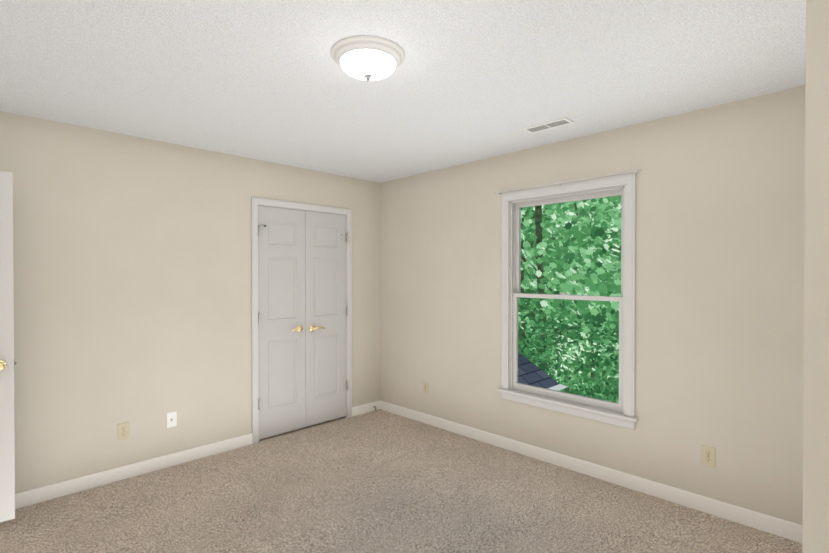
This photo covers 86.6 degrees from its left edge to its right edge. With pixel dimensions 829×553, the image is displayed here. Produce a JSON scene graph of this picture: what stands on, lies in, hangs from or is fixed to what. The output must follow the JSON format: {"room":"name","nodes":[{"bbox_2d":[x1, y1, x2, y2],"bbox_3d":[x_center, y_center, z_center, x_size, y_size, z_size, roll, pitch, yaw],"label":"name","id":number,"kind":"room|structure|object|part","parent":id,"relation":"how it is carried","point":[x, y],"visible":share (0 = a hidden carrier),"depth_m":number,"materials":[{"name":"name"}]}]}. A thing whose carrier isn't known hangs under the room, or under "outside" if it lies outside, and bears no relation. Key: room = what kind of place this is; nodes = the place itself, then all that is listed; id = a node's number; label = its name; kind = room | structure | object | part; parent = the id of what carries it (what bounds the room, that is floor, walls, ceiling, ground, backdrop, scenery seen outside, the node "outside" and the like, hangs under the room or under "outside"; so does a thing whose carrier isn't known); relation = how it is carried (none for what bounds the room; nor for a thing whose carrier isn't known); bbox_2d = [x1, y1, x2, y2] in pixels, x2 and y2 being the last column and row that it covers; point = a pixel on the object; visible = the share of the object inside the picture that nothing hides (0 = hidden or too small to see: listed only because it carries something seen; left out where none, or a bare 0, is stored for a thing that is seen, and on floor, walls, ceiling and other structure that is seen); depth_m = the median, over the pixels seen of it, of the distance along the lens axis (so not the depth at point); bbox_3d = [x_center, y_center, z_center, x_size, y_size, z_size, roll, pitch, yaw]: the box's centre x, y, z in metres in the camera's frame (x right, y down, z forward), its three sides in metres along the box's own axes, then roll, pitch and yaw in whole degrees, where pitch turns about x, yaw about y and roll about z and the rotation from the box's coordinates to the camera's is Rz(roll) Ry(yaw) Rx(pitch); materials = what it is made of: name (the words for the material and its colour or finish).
{"room":"empty bedroom","nodes":[
{"label":"empty bedroom","id":0,"kind":"room"},
{"bbox_2d":[0,111,379,493],"bbox_3d":[-1.776,0.283,3.588,4.030,2.640,0.120,0,1,-45],"label":"wall","id":1,"kind":"structure","parent":0,"point":[132,268],"depth_m":3.24,"materials":[{"name":"paint"}]},
{"bbox_2d":[118,422,128,439],"bbox_3d":[-2.103,1.111,3.183,0.070,0.115,0.007,0,1,-45],"label":"electrical outlet","id":2,"kind":"object","parent":1,"relation":"attached to","point":[123,430],"visible":1,"depth_m":3.18,"materials":[{"name":"beige plastic"}]},
{"bbox_2d":[15,433,252,508],"bbox_3d":[-2.249,1.420,3.037,2.330,0.123,0.014,0,1,-45],"label":"baseboard","id":3,"kind":"structure","parent":1,"relation":"attached to","point":[26,498],"depth_m":3.18,"materials":[{"name":"white wood"}]},
{"bbox_2d":[167,411,176,427],"bbox_3d":[-1.876,1.099,3.402,0.070,0.115,0.013,0,1,-45],"label":"outlet","id":4,"kind":"object","parent":1,"relation":"attached to","point":[171,419],"visible":1,"depth_m":3.40,"materials":[{"name":"white plastic"}]},
{"bbox_2d":[258,205,305,439],"bbox_3d":[-1.226,0.400,4.072,0.470,2.077,0.035,0,1,-45],"label":"closet door leaf","id":5,"kind":"structure","parent":1,"relation":"in","point":[281,310],"depth_m":4.05,"materials":[{"name":"grey wood"}]},
{"bbox_2d":[251,197,351,443],"bbox_3d":[-1.086,0.419,4.267,0.982,2.158,0.120,0,1,-45],"label":"door frame","id":6,"kind":"structure","parent":1,"relation":"attached to","point":[346,286],"depth_m":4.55,"materials":[{"name":"white wood"}]},
{"bbox_2d":[258,224,347,409],"bbox_3d":[-1.034,0.345,4.213,0.960,1.632,0.032,0,1,-45],"label":"closet door hinges","id":7,"kind":"object","parent":1,"relation":"attached to","point":[259,312],"visible":0.98,"depth_m":3.90,"materials":[{"name":"silver metal"}]},
{"bbox_2d":[305,211,345,426],"bbox_3d":[-0.890,0.398,4.403,0.470,2.077,0.035,0,1,-45],"label":"closet door leaf","id":8,"kind":"structure","parent":1,"relation":"in","point":[325,270],"depth_m":4.38,"materials":[{"name":"grey wood"}]},
{"bbox_2d":[352,401,378,416],"bbox_3d":[-0.532,1.418,4.722,0.357,0.116,0.018,0,1,-45],"label":"baseboard","id":9,"kind":"structure","parent":1,"relation":"attached to","point":[368,407],"depth_m":4.72,"materials":[{"name":"white wood"}]},
{"bbox_2d":[0,409,801,552],"bbox_3d":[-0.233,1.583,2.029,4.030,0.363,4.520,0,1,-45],"label":"floor carpet","id":10,"kind":"object","parent":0,"point":[379,481],"visible":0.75,"depth_m":2.75,"materials":[{"name":"beige carpet"}]},
{"bbox_2d":[0,0,805,182],"bbox_3d":[-0.233,-1.101,2.009,4.030,0.150,4.520,0,1,-45],"label":"ceiling","id":11,"kind":"structure","parent":0,"point":[465,81],"depth_m":2.18,"materials":[{"name":"white paint"}]},
{"bbox_2d":[331,35,404,81],"bbox_3d":[-0.213,-0.962,2.027,0.340,0.128,0.340,0,1,-45],"label":"ceiling light","id":12,"kind":"object","parent":11,"relation":"attached to","point":[367,58],"visible":1,"depth_m":1.94,"materials":[{"name":"white glass"}]},
{"bbox_3d":[-0.213,-0.961,2.027,0.258,0.060,0.258,0,1,-45],"label":"glass","id":13,"kind":"part","parent":12,"relation":"part of","materials":[{"name":"white glass"}]},
{"bbox_2d":[522,117,573,133],"bbox_3d":[0.903,-1.029,2.986,0.125,0.007,0.315,0,1,-45],"label":"ceiling vent","id":14,"kind":"object","parent":11,"relation":"in","point":[549,125],"visible":0.98,"depth_m":2.97,"materials":[{"name":"white metal"}]},
{"bbox_2d":[380,85,804,524],"bbox_3d":[0.986,0.283,3.568,0.120,2.640,3.780,0,1,-45],"label":"wall","id":15,"kind":"structure","parent":0,"point":[719,289],"depth_m":2.82,"materials":[{"name":"paint"}]},
{"bbox_2d":[423,382,427,393],"bbox_3d":[0.110,1.097,4.374,0.007,0.115,0.070,0,1,-45],"label":"electrical outlet","id":16,"kind":"object","parent":15,"relation":"attached to","point":[425,387],"visible":1,"depth_m":4.37,"materials":[{"name":"beige plastic"}]},
{"bbox_2d":[494,169,641,195],"bbox_3d":[1.099,-0.707,3.323,0.052,0.038,1.165,0,1,-45],"label":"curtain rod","id":17,"kind":"object","parent":15,"relation":"attached to","point":[634,171],"visible":0.96,"depth_m":3.23,"materials":[{"name":"white"}]},
{"bbox_2d":[497,388,638,429],"bbox_3d":[1.112,0.982,3.347,0.073,0.084,1.109,0,1,-45],"label":"window sill","id":18,"kind":"structure","parent":15,"relation":"attached to","point":[594,413],"depth_m":3.27,"materials":[{"name":"white wood"}]},
{"bbox_2d":[501,173,635,416],"bbox_3d":[1.164,0.127,3.393,0.170,1.664,1.065,0,1,-45],"label":"window","id":19,"kind":"structure","parent":15,"relation":"in","point":[628,181],"depth_m":3.30,"materials":[{"name":"white wood"}]},
{"bbox_3d":[1.161,0.155,3.390,0.066,1.567,0.909,0,1,-45],"label":"window sash","id":20,"kind":"part","parent":19,"relation":"part of","materials":[{"name":"white wood"}]},
{"label":"glass","id":21,"kind":"part","parent":19,"relation":"part of","materials":[{"name":"clear glass"}]},
{"label":"glass","id":22,"kind":"part","parent":19,"relation":"part of","materials":[{"name":"clear glass"}]},
{"bbox_2d":[379,400,802,542],"bbox_3d":[0.894,1.403,3.571,0.018,0.162,3.660,0,1,-45],"label":"baseboard","id":23,"kind":"structure","parent":15,"relation":"attached to","point":[763,522],"depth_m":3.00,"materials":[{"name":"white wood"}]},
{"bbox_2d":[702,445,714,466],"bbox_3d":[1.784,1.084,2.672,0.007,0.115,0.070,0,1,-45],"label":"electrical outlet","id":24,"kind":"object","parent":15,"relation":"attached to","point":[708,456],"visible":1,"depth_m":2.67,"materials":[{"name":"beige plastic"}]},
{"bbox_2d":[802,0,828,552],"bbox_3d":[1.088,0.304,0.668,0.120,2.640,0.740,0,1,-45],"label":"wall","id":25,"kind":"structure","parent":0,"point":[815,537],"depth_m":0.87,"materials":[{"name":"paint"}]},
{"bbox_3d":[-1.585,0.305,0.606,0.120,2.640,4.400,0,1,-45],"label":"wall","id":26,"kind":"structure","parent":0,"visible":0},
{"bbox_2d":[0,171,14,521],"bbox_3d":[-2.627,0.402,2.322,0.760,2.027,0.035,0,1,-45],"label":"door leaf","id":27,"kind":"structure","parent":26,"relation":"in","point":[7,471],"depth_m":2.56,"materials":[{"name":"white wood"}]},
{"bbox_2d":[0,360,6,370],"bbox_3d":[-2.404,0.505,2.542,0.068,0.068,0.182,0,1,-45],"label":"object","id":28,"kind":"structure","parent":27,"relation":"attached to","point":[3,364],"depth_m":2.50,"materials":[{"name":"gold metal"}]},
{"label":"outside","id":29,"kind":"structure","parent":0,"visible":0},
{"bbox_2d":[518,352,567,390],"bbox_3d":[0.511,0.667,5.152,1.340,1.088,2.060,0,1,-45],"label":"roof","id":30,"kind":"structure","parent":29,"point":[530,373],"depth_m":4.93,"materials":[{"name":"grey"}]},
{"bbox_2d":[519,203,620,401],"bbox_3d":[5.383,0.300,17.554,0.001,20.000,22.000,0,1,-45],"label":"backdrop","id":31,"kind":"structure","parent":29,"point":[605,340],"depth_m":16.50,"materials":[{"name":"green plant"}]},
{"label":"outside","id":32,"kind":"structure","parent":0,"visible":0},
{"bbox_2d":[518,195,620,402],"bbox_3d":[3.172,0.350,10.978,9.028,14.007,8.296,0,1,-45],"label":"trees","id":33,"kind":"object","parent":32,"point":[583,233],"depth_m":7.11,"materials":[{"name":"green plant"}]}
]}

